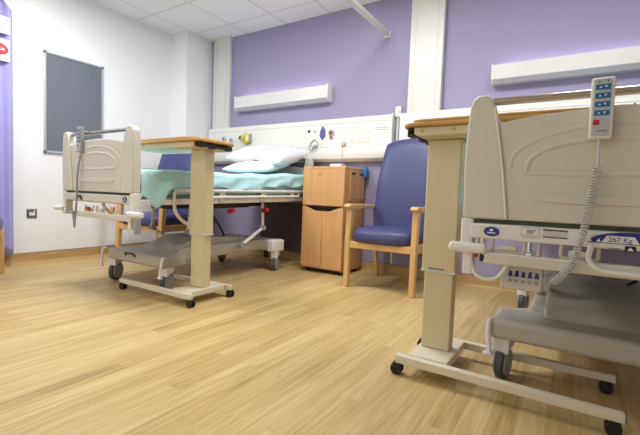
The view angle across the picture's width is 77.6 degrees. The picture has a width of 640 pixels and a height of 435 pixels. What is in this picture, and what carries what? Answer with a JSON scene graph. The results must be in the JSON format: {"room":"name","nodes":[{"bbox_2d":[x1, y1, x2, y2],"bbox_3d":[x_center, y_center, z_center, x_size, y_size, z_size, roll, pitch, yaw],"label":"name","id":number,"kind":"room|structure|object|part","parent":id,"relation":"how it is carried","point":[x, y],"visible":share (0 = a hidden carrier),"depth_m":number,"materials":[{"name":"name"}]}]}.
{"room":"hospital room","nodes":[
{"label":"hospital room","id":0,"kind":"room"},
{"bbox_2d":[4,0,171,253],"bbox_3d":[-3.511,-0.885,2.797,0.100,2.735,6.500,4,4,32],"label":"wall","id":1,"kind":"structure","parent":0,"point":[135,56],"depth_m":4.14,"materials":[{"name":"white paint"}]},
{"bbox_2d":[27,209,36,217],"bbox_3d":[-2.811,-0.039,3.886,0.012,0.088,0.088,4,4,32],"label":"wall socket","id":2,"kind":"object","parent":1,"relation":"attached to","point":[31,213],"visible":1,"depth_m":3.89,"materials":[{"name":"silver metal"}]},
{"bbox_2d":[43,50,103,153],"bbox_3d":[-2.553,-1.147,4.153,0.025,0.994,0.588,4,4,32],"label":"noticeboard","id":3,"kind":"object","parent":1,"relation":"attached to","point":[73,88],"visible":0.77,"depth_m":4.10,"materials":[{"name":"grey fabric"}]},
{"bbox_2d":[4,242,147,265],"bbox_3d":[-3.613,0.436,2.663,0.034,0.106,6.090,4,4,32],"label":"baseboard","id":4,"kind":"structure","parent":1,"relation":"attached to","point":[64,254],"depth_m":4.10,"materials":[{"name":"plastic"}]},
{"bbox_2d":[169,31,212,233],"bbox_3d":[-1.703,-0.958,5.255,0.300,2.735,0.410,4,4,32],"label":"column","id":5,"kind":"structure","parent":1,"relation":"attached to","point":[192,54],"depth_m":5.08,"materials":[{"name":"white paint"}]},
{"bbox_2d":[89,0,379,41],"bbox_3d":[-0.302,-2.071,0.707,7.600,0.100,6.700,4,4,32],"label":"ceiling","id":6,"kind":"structure","parent":0,"point":[211,20],"depth_m":4.39,"materials":[{"name":"tile"}]},
{"bbox_2d":[0,0,13,255],"bbox_3d":[-3.927,-0.902,1.930,0.074,2.635,4.101,4,4,32],"label":"privacy curtain","id":7,"kind":"object","parent":6,"relation":"hanging from","point":[6,48],"visible":0.95,"depth_m":3.62,"materials":[{"name":"purple fabric"}]},
{"bbox_2d":[345,0,390,38],"bbox_3d":[-0.181,-1.928,2.592,0.072,0.388,3.199,4,4,32],"label":"rail","id":8,"kind":"object","parent":6,"relation":"attached to","point":[355,4],"visible":1,"depth_m":3.57,"materials":[{"name":"white metal"}]},
{"bbox_2d":[0,253,639,434],"bbox_3d":[-0.406,0.758,0.866,7.600,0.100,6.700,4,4,32],"label":"floor","id":9,"kind":"structure","parent":0,"point":[295,350],"depth_m":1.81,"materials":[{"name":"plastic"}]},
{"bbox_2d":[0,217,4,273],"bbox_3d":[-2.814,-0.163,2.968,0.700,1.325,0.628,0,4,-32],"label":"chair","id":10,"kind":"object","parent":9,"relation":"on","point":[2,262],"visible":1,"depth_m":3.39,"materials":[{"name":"brown wood"}]},
{"bbox_3d":[-2.784,0.047,3.005,0.610,0.125,0.536,0,4,-32],"label":"seat","id":11,"kind":"part","parent":10,"relation":"part of","materials":[{"name":"blue plastic"}]},
{"bbox_2d":[115,153,190,246],"bbox_3d":[-1.753,-0.205,4.393,0.640,1.325,0.707,3,3,21],"label":"armchair","id":12,"kind":"object","parent":9,"relation":"on","point":[166,220],"visible":0.27,"depth_m":4.24,"materials":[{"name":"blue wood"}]},
{"bbox_3d":[-2.138,0.113,4.255,0.048,0.678,0.089,3,3,21],"label":"leg","id":13,"kind":"part","parent":12,"relation":"part of","materials":[{"name":"brown wood"}]},
{"bbox_3d":[-1.874,0.104,4.132,0.580,0.060,0.025,3,3,21],"label":"rail","id":14,"kind":"part","parent":12,"relation":"part of","materials":[{"name":"brown wood"}]},
{"bbox_3d":[-1.776,0.007,4.366,0.536,0.125,0.610,3,3,21],"label":"seat","id":15,"kind":"part","parent":12,"relation":"part of","materials":[{"name":"blue plastic"}]},
{"bbox_3d":[-1.599,0.145,4.043,0.048,0.678,0.089,3,3,21],"label":"leg","id":16,"kind":"part","parent":12,"relation":"part of","materials":[{"name":"brown wood"}]},
{"bbox_3d":[-1.658,-0.433,4.601,0.554,0.885,0.233,3,3,21],"label":"backrest","id":17,"kind":"part","parent":12,"relation":"part of","materials":[{"name":"blue plastic"}]},
{"bbox_3d":[-1.503,0.111,4.284,0.026,0.065,0.520,3,3,21],"label":"rail","id":18,"kind":"part","parent":12,"relation":"part of","materials":[{"name":"brown wood"}]},
{"bbox_2d":[119,136,233,307],"bbox_3d":[-1.058,0.005,2.945,0.840,1.120,0.400,4,4,32],"label":"table","id":19,"kind":"object","parent":9,"relation":"on","point":[202,150],"visible":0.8,"depth_m":2.76,"materials":[{"name":"beige"}]},
{"bbox_3d":[-1.183,0.499,2.829,0.805,0.038,0.032,4,4,32],"label":"floor rail","id":20,"kind":"part","parent":19,"relation":"part of","materials":[{"name":"beige metal"}]},
{"bbox_3d":[-1.046,-0.505,2.920,0.745,0.037,0.330,4,4,32],"label":"frame","id":21,"kind":"part","parent":19,"relation":"part of","materials":[{"name":"beige"}]},
{"bbox_3d":[-0.858,0.508,2.833,0.170,0.040,0.318,4,4,32],"label":"plate","id":22,"kind":"part","parent":19,"relation":"part of","materials":[{"name":"beige metal"}]},
{"bbox_3d":[-0.991,0.489,3.129,0.805,0.038,0.032,4,4,32],"label":"floor rail","id":23,"kind":"part","parent":19,"relation":"part of","materials":[{"name":"beige metal"}]},
{"bbox_2d":[53,125,313,288],"bbox_3d":[-1.019,-0.064,3.690,1.120,1.176,2.149,4,4,32],"label":"hospital bed","id":24,"kind":"object","parent":9,"relation":"on","point":[109,169],"visible":0.88,"depth_m":3.00,"materials":[{"name":"white"}]},
{"bbox_3d":[-1.955,-0.134,3.087,0.044,0.156,0.058,4,4,32],"label":"corner post","id":25,"kind":"part","parent":24,"relation":"part of","materials":[{"name":"white plastic"}]},
{"bbox_2d":[71,126,86,227],"bbox_3d":[-1.776,-0.292,2.920,0.115,0.736,0.067,2,3,4],"label":"handset","id":26,"kind":"object","parent":24,"relation":"attached to","point":[80,130],"visible":0.98,"depth_m":2.89,"materials":[{"name":"grey plastic"}]},
{"bbox_3d":[-1.793,-0.191,2.925,0.094,0.532,0.034,4,4,32],"label":"cord","id":27,"kind":"part","parent":26,"relation":"part of","materials":[{"name":"grey plastic"}]},
{"bbox_3d":[-1.746,-0.567,2.882,0.044,0.172,0.001,4,4,32],"label":"panel","id":28,"kind":"part","parent":26,"relation":"part of","materials":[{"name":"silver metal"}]},
{"bbox_3d":[-1.673,-0.065,2.887,0.114,0.050,0.017,4,4,32],"label":"lock handle","id":29,"kind":"part","parent":24,"relation":"part of","materials":[{"name":"red plastic"}]},
{"bbox_3d":[-1.567,-0.603,2.823,0.760,0.027,0.027,4,4,32],"label":"push rail","id":30,"kind":"part","parent":24,"relation":"part of","materials":[{"name":"silver metal"}]},
{"bbox_3d":[-1.546,-0.056,2.806,0.114,0.050,0.017,4,4,32],"label":"lock handle","id":31,"kind":"part","parent":24,"relation":"part of","materials":[{"name":"beige plastic"}]},
{"bbox_3d":[-1.575,-0.405,2.834,0.924,0.440,0.060,4,4,32],"label":"footboard","id":32,"kind":"part","parent":24,"relation":"part of","materials":[{"name":"white plastic"}]},
{"bbox_3d":[-1.788,0.313,3.293,0.031,0.146,0.050,5,4,41],"label":"brake lever","id":33,"kind":"part","parent":24,"relation":"part of","materials":[{"name":"white"}]},
{"bbox_3d":[-1.509,-0.011,2.767,0.710,0.040,0.035,4,4,32],"label":"linen rail","id":34,"kind":"part","parent":24,"relation":"part of","materials":[{"name":"white metal"}]},
{"bbox_3d":[-1.215,-0.080,2.616,0.044,0.156,0.058,4,4,32],"label":"corner post","id":35,"kind":"part","parent":24,"relation":"part of","materials":[{"name":"white plastic"}]},
{"bbox_2d":[134,218,140,234],"bbox_3d":[-1.188,0.058,2.590,0.030,0.105,0.040,4,4,32],"label":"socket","id":36,"kind":"object","parent":24,"relation":"attached to","point":[137,221],"depth_m":2.58,"materials":[{"name":"grey plastic"}]},
{"bbox_3d":[-1.421,0.154,3.586,0.042,0.165,0.215,4,4,32],"label":"lift arm","id":37,"kind":"part","parent":24,"relation":"part of","materials":[{"name":"white"}]},
{"bbox_3d":[-1.145,0.360,2.883,0.031,0.146,0.050,4,4,24],"label":"brake lever","id":38,"kind":"part","parent":24,"relation":"part of","materials":[{"name":"white"}]},
{"bbox_3d":[-1.024,-0.176,3.724,0.900,0.085,2.040,4,4,32],"label":"chassis frame","id":39,"kind":"part","parent":24,"relation":"part of","materials":[{"name":"white metal"}]},
{"bbox_2d":[72,167,303,207],"bbox_3d":[-1.026,-0.292,3.708,0.981,0.356,2.003,4,4,32],"label":"sheet","id":40,"kind":"object","parent":24,"relation":"on","point":[156,184],"visible":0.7,"depth_m":3.10,"materials":[{"name":"teal fabric"}]},
{"bbox_2d":[223,161,289,172],"bbox_3d":[-0.678,-0.546,4.263,0.621,0.160,0.399,4,4,29],"label":"pillow","id":41,"kind":"object","parent":40,"relation":"on","point":[246,166],"visible":0.84,"depth_m":4.10,"materials":[{"name":"white fabric"}]},
{"bbox_2d":[225,146,271,162],"bbox_3d":[-0.723,-0.708,4.453,0.548,0.206,0.397,4,4,28],"label":"pillow","id":42,"kind":"object","parent":41,"relation":"on","point":[245,154],"visible":0.6,"depth_m":4.31,"materials":[{"name":"white fabric"}]},
{"bbox_2d":[252,145,306,166],"bbox_3d":[-0.426,-0.657,4.216,0.441,0.247,0.390,5,4,41],"label":"pillow","id":43,"kind":"object","parent":41,"relation":"on","point":[277,155],"visible":0.98,"depth_m":4.09,"materials":[{"name":"white fabric"}]},
{"bbox_3d":[-1.023,-0.288,3.714,0.840,0.186,1.970,4,4,32],"label":"mattress","id":44,"kind":"part","parent":24,"relation":"part of","materials":[{"name":"white"}]},
{"bbox_3d":[-0.798,-0.171,3.235,0.024,0.096,0.060,4,4,32],"label":"rail mount","id":45,"kind":"part","parent":24,"relation":"part of","materials":[{"name":"grey metal"}]},
{"bbox_3d":[-0.759,-0.058,3.417,0.077,0.052,0.040,4,4,32],"label":"release knob","id":46,"kind":"part","parent":24,"relation":"part of","materials":[{"name":"red plastic"}]},
{"bbox_3d":[-0.591,-0.211,3.534,0.025,0.103,1.627,4,4,32],"label":"rail","id":47,"kind":"part","parent":24,"relation":"part of","materials":[{"name":"white metal"}]},
{"bbox_3d":[-0.635,0.174,3.731,0.042,0.168,0.301,4,4,32],"label":"lift arm","id":48,"kind":"part","parent":24,"relation":"part of","materials":[{"name":"white metal"}]},
{"bbox_3d":[-0.522,-0.070,3.787,0.077,0.052,0.040,4,4,32],"label":"release knob","id":49,"kind":"part","parent":24,"relation":"part of","materials":[{"name":"red plastic"}]},
{"bbox_3d":[-0.445,0.280,3.986,0.090,0.120,0.180,4,4,32],"label":"castor arm","id":50,"kind":"part","parent":24,"relation":"part of","materials":[{"name":"white plastic"}]},
{"bbox_3d":[-0.467,-0.462,4.567,0.924,0.440,0.055,4,4,32],"label":"headboard","id":51,"kind":"part","parent":24,"relation":"part of","materials":[{"name":"white"}]},
{"bbox_2d":[260,202,303,256],"bbox_3d":[-0.390,0.165,4.629,0.800,0.660,0.028,4,4,32],"label":"board","id":52,"kind":"object","parent":9,"relation":"on","point":[283,221],"visible":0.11,"depth_m":4.64,"materials":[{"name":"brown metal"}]},
{"bbox_2d":[301,166,364,274],"bbox_3d":[0.133,0.020,4.072,0.488,1.050,0.428,4,4,32],"label":"locker","id":53,"kind":"object","parent":9,"relation":"on","point":[326,189],"visible":0.95,"depth_m":3.90,"materials":[{"name":"brown wood"}]},
{"bbox_3d":[-0.085,0.191,3.979,0.232,0.605,0.018,4,4,32],"label":"door","id":54,"kind":"part","parent":53,"relation":"part of","materials":[{"name":"brown wood"}]},
{"bbox_3d":[0.114,0.205,3.852,0.232,0.605,0.018,4,4,32],"label":"door","id":55,"kind":"part","parent":53,"relation":"part of","materials":[{"name":"brown wood"}]},
{"bbox_2d":[330,164,345,165],"bbox_3d":[0.185,-0.531,4.127,0.130,0.047,0.100,4,4,32],"label":"tissue box","id":56,"kind":"object","parent":53,"relation":"on","point":[330,164],"visible":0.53,"depth_m":4.08,"materials":[{"name":"white cardboard"}]},
{"bbox_3d":[0.371,-0.311,3.968,0.012,0.300,0.300,4,4,32],"label":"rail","id":57,"kind":"part","parent":53,"relation":"part of","materials":[{"name":"brown wood"}]},
{"bbox_2d":[363,167,368,177],"bbox_3d":[0.466,-0.462,4.063,0.044,0.108,0.060,4,4,32],"label":"clip","id":58,"kind":"object","parent":53,"relation":"attached to","point":[365,169],"visible":1,"depth_m":4.04,"materials":[{"name":"blue plastic"}]},
{"bbox_2d":[343,138,427,297],"bbox_3d":[0.655,-0.065,3.473,0.640,1.325,0.707,4,4,32],"label":"armchair","id":59,"kind":"object","parent":9,"relation":"on","point":[399,206],"visible":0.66,"depth_m":3.54,"materials":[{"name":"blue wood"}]},
{"bbox_3d":[0.247,0.248,3.409,0.048,0.678,0.089,4,4,32],"label":"leg","id":60,"kind":"part","parent":59,"relation":"part of","materials":[{"name":"brown wood"}]},
{"bbox_3d":[0.391,-0.099,3.596,0.060,0.051,0.632,4,4,32],"label":"armrest","id":61,"kind":"part","parent":59,"relation":"part of","materials":[{"name":"brown wood"}]},
{"bbox_3d":[0.548,0.222,3.879,0.036,0.700,0.145,4,4,32],"label":"leg","id":62,"kind":"part","parent":59,"relation":"part of","materials":[{"name":"brown wood"}]},
{"bbox_3d":[0.483,0.241,3.238,0.580,0.060,0.025,4,4,32],"label":"rail","id":63,"kind":"part","parent":59,"relation":"part of","materials":[{"name":"brown wood"}]},
{"bbox_3d":[0.625,0.146,3.450,0.536,0.125,0.610,4,4,32],"label":"seat","id":64,"kind":"part","parent":59,"relation":"part of","materials":[{"name":"blue leather"}]},
{"bbox_3d":[0.791,-0.291,3.661,0.554,0.885,0.233,4,4,32],"label":"backrest","id":65,"kind":"part","parent":59,"relation":"part of","materials":[{"name":"blue plastic"}]},
{"bbox_3d":[0.736,0.284,3.098,0.048,0.678,0.089,4,4,32],"label":"leg","id":66,"kind":"part","parent":59,"relation":"part of","materials":[{"name":"brown wood"}]},
{"bbox_3d":[0.880,-0.064,3.285,0.060,0.051,0.632,4,4,32],"label":"armrest","id":67,"kind":"part","parent":59,"relation":"part of","materials":[{"name":"brown wood"}]},
{"bbox_3d":[0.877,0.253,3.316,0.026,0.065,0.520,4,4,32],"label":"rail","id":68,"kind":"part","parent":59,"relation":"part of","materials":[{"name":"brown wood"}]},
{"bbox_2d":[390,104,634,434],"bbox_3d":[0.778,0.154,1.668,0.840,1.102,0.400,4,4,32],"label":"table","id":69,"kind":"object","parent":9,"relation":"on","point":[437,349],"visible":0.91,"depth_m":1.74,"materials":[{"name":"beige metal"}]},
{"bbox_3d":[0.542,0.616,1.835,0.170,0.040,0.318,4,4,32],"label":"plate","id":70,"kind":"part","parent":69,"relation":"part of","materials":[{"name":"beige metal"}]},
{"bbox_3d":[0.803,-0.347,1.636,0.745,0.037,0.330,4,4,32],"label":"frame","id":71,"kind":"part","parent":69,"relation":"part of","materials":[{"name":"beige"}]},
{"bbox_3d":[0.675,0.640,1.539,0.805,0.038,0.032,4,4,32],"label":"floor rail","id":72,"kind":"part","parent":69,"relation":"part of","materials":[{"name":"beige metal"}]},
{"bbox_3d":[0.867,0.630,1.839,0.805,0.038,0.032,4,4,32],"label":"floor rail","id":73,"kind":"part","parent":69,"relation":"part of","materials":[{"name":"beige metal"}]},
{"bbox_2d":[449,85,639,379],"bbox_3d":[1.466,0.117,2.107,0.990,1.176,2.149,4,4,32],"label":"hospital bed","id":74,"kind":"object","parent":9,"relation":"on","point":[528,179],"visible":0.99,"depth_m":1.39,"materials":[{"name":"white plastic"}]},
{"bbox_3d":[0.554,0.063,1.489,0.044,0.126,0.058,4,4,32],"label":"corner post","id":75,"kind":"part","parent":74,"relation":"part of","materials":[{"name":"white plastic"}]},
{"bbox_3d":[0.722,0.495,1.694,0.031,0.146,0.050,5,4,41],"label":"brake lever","id":76,"kind":"part","parent":74,"relation":"part of","materials":[{"name":"white"}]},
{"bbox_3d":[0.661,0.104,1.400,0.114,0.050,0.017,4,4,32],"label":"lock handle","id":77,"kind":"part","parent":74,"relation":"part of","materials":[{"name":"beige plastic"}]},
{"bbox_3d":[0.712,0.051,1.350,0.057,0.038,0.002,4,4,32],"label":"plate","id":78,"kind":"part","parent":74,"relation":"part of","materials":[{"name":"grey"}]},
{"bbox_3d":[0.935,-0.192,1.236,0.924,0.440,0.060,4,4,32],"label":"footboard","id":79,"kind":"part","parent":74,"relation":"part of","materials":[{"name":"white plastic"}]},
{"bbox_3d":[1.486,0.029,2.127,0.900,0.040,2.040,4,4,32],"label":"chassis frame","id":80,"kind":"part","parent":74,"relation":"part of","materials":[{"name":"white metal"}]},
{"bbox_3d":[0.944,0.167,1.204,0.845,0.040,0.035,4,4,32],"label":"linen rail","id":81,"kind":"part","parent":74,"relation":"part of","materials":[{"name":"white"}]},
{"bbox_3d":[0.942,-0.391,1.225,0.760,0.027,0.027,4,4,32],"label":"push rail","id":82,"kind":"part","parent":74,"relation":"part of","materials":[{"name":"silver metal"}]},
{"bbox_3d":[0.838,0.117,1.288,0.114,0.050,0.017,4,4,32],"label":"lock handle","id":83,"kind":"part","parent":74,"relation":"part of","materials":[{"name":"beige plastic"}]},
{"bbox_2d":[550,76,615,284],"bbox_3d":[0.820,-0.104,1.241,0.133,0.647,0.068,2,3,1],"label":"handset","id":84,"kind":"object","parent":74,"relation":"attached to","point":[602,101],"visible":1,"depth_m":1.22,"materials":[{"name":"white plastic"}]},
{"bbox_3d":[0.798,0.029,1.246,0.116,0.379,0.039,4,4,32],"label":"spiral cord","id":85,"kind":"part","parent":84,"relation":"part of","materials":[{"name":"grey plastic"}]},
{"bbox_3d":[0.856,-0.334,1.208,0.044,0.172,0.001,4,4,32],"label":"panel","id":86,"kind":"part","parent":84,"relation":"part of","materials":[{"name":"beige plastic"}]},
{"bbox_3d":[0.946,0.139,1.185,0.264,0.088,0.036,4,4,32],"label":"grab handle","id":87,"kind":"part","parent":74,"relation":"part of","materials":[{"name":"white plastic"}]},
{"bbox_3d":[0.918,0.069,1.217,0.095,0.022,0.001,4,4,32],"label":"load plate","id":88,"kind":"part","parent":74,"relation":"part of","materials":[{"name":"white plastic"}]},
{"bbox_3d":[0.940,0.096,1.206,0.027,0.017,0.002,4,4,32],"label":"warning plate","id":89,"kind":"part","parent":74,"relation":"part of","materials":[{"name":"black plastic"}]},
{"bbox_2d":[211,0,639,277],"bbox_3d":[1.423,-0.748,3.566,7.600,2.735,0.100,4,4,32],"label":"wall","id":90,"kind":"structure","parent":0,"point":[367,72],"depth_m":3.90,"materials":[{"name":"purple paint"}]},
{"bbox_2d":[212,36,232,128],"bbox_3d":[-1.268,-1.689,5.165,0.290,1.235,0.052,4,4,32],"label":"trim","id":91,"kind":"structure","parent":90,"relation":"attached to","point":[222,77],"depth_m":5.13,"materials":[{"name":"white paint"}]},
{"bbox_2d":[234,83,332,112],"bbox_3d":[-0.468,-1.375,4.633,1.365,0.183,0.102,4,4,32],"label":"wall light","id":92,"kind":"object","parent":90,"relation":"attached to","point":[321,94],"visible":1,"depth_m":4.54,"materials":[{"name":"white"}]},
{"bbox_2d":[235,97,330,112],"bbox_3d":[-0.472,-1.303,4.635,1.337,0.039,0.096,4,4,32],"label":"diffuser","id":93,"kind":"object","parent":92,"relation":"attached to","point":[302,101],"depth_m":4.58,"materials":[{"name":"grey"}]},
{"bbox_2d":[209,113,395,163],"bbox_3d":[-0.377,-0.863,4.591,2.586,0.467,0.101,4,4,32],"label":"bedhead service panel","id":94,"kind":"object","parent":90,"relation":"attached to","point":[366,138],"visible":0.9,"depth_m":4.28,"materials":[{"name":"white plastic"}]},
{"bbox_2d":[235,132,250,149],"bbox_3d":[-0.948,-0.908,4.878,0.231,0.278,0.077,4,4,32],"label":"flowmeter","id":95,"kind":"object","parent":94,"relation":"attached to","point":[246,138],"visible":0.85,"depth_m":4.83,"materials":[{"name":"yellow plastic"}]},
{"bbox_2d":[308,139,317,150],"bbox_3d":[-0.067,-0.787,4.327,0.122,0.130,0.064,4,4,32],"label":"hose","id":96,"kind":"object","parent":94,"relation":"attached to","point":[313,140],"visible":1,"depth_m":4.31,"materials":[{"name":"grey plastic"}]},
{"bbox_3d":[0.268,-0.806,4.152,0.072,0.072,0.004,4,4,32],"label":"socket plate","id":97,"kind":"part","parent":94,"relation":"part of","materials":[{"name":"white plastic"}]},
{"bbox_3d":[0.272,-0.906,4.147,0.072,0.072,0.004,4,4,32],"label":"socket plate","id":98,"kind":"part","parent":94,"relation":"part of","materials":[{"name":"white plastic"}]},
{"bbox_3d":[0.340,-0.801,4.107,0.072,0.072,0.004,4,4,32],"label":"socket plate","id":99,"kind":"part","parent":94,"relation":"part of","materials":[{"name":"white plastic"}]},
{"bbox_3d":[0.344,-0.901,4.101,0.072,0.072,0.004,4,4,32],"label":"socket plate","id":100,"kind":"part","parent":94,"relation":"part of","materials":[{"name":"white plastic"}]},
{"bbox_3d":[0.411,-0.796,4.061,0.072,0.072,0.004,4,4,32],"label":"socket plate","id":101,"kind":"part","parent":94,"relation":"part of","materials":[{"name":"white plastic"}]},
{"bbox_3d":[0.415,-0.895,4.056,0.072,0.072,0.004,4,4,32],"label":"socket plate","id":102,"kind":"part","parent":94,"relation":"part of","materials":[{"name":"white plastic"}]},
{"bbox_3d":[0.483,-0.790,4.016,0.072,0.072,0.004,4,4,32],"label":"socket plate","id":103,"kind":"part","parent":94,"relation":"part of","materials":[{"name":"white plastic"}]},
{"bbox_3d":[0.487,-0.890,4.010,0.072,0.072,0.004,4,4,32],"label":"socket plate","id":104,"kind":"part","parent":94,"relation":"part of","materials":[{"name":"white plastic"}]},
{"bbox_2d":[241,250,532,295],"bbox_3d":[1.465,0.574,3.503,7.100,0.106,0.034,4,4,32],"label":"baseboard","id":105,"kind":"structure","parent":90,"relation":"attached to","point":[469,280],"depth_m":3.93,"materials":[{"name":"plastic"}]},
{"bbox_2d":[390,252,392,263],"bbox_3d":[0.720,0.402,3.971,0.026,0.112,0.036,4,4,32],"label":"thermostat","id":106,"kind":"object","parent":90,"relation":"attached to","point":[391,255],"depth_m":3.98,"materials":[{"name":"white"}]},
{"bbox_2d":[395,106,401,140],"bbox_3d":[0.768,-0.917,3.897,0.064,0.329,0.036,4,4,32],"label":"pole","id":107,"kind":"object","parent":90,"relation":"attached to","point":[398,110],"depth_m":3.90,"materials":[{"name":"white"}]},
{"bbox_2d":[407,0,446,112],"bbox_3d":[0.996,-1.524,3.717,0.315,1.235,0.062,4,4,32],"label":"trim","id":108,"kind":"structure","parent":90,"relation":"attached to","point":[428,20],"depth_m":3.69,"materials":[{"name":"white"}]},
{"bbox_2d":[399,94,639,144],"bbox_3d":[1.873,-0.700,3.158,2.611,0.467,0.101,4,4,32],"label":"wall panel","id":109,"kind":"object","parent":90,"relation":"attached to","point":[405,118],"visible":0.06,"depth_m":3.28,"materials":[{"name":"white plastic"}]},
{"bbox_2d":[491,45,639,86],"bbox_3d":[2.059,-1.169,3.024,1.400,0.168,0.102,4,4,32],"label":"wall light","id":110,"kind":"object","parent":90,"relation":"attached to","point":[627,59],"visible":1,"depth_m":3.07,"materials":[{"name":"white plastic"}]},
{"bbox_2d":[493,62,639,86],"bbox_3d":[2.055,-1.105,3.026,1.372,0.039,0.096,4,4,32],"label":"diffuser","id":111,"kind":"object","parent":110,"relation":"attached to","point":[611,67],"depth_m":3.08,"materials":[{"name":"grey plastic"}]}
]}

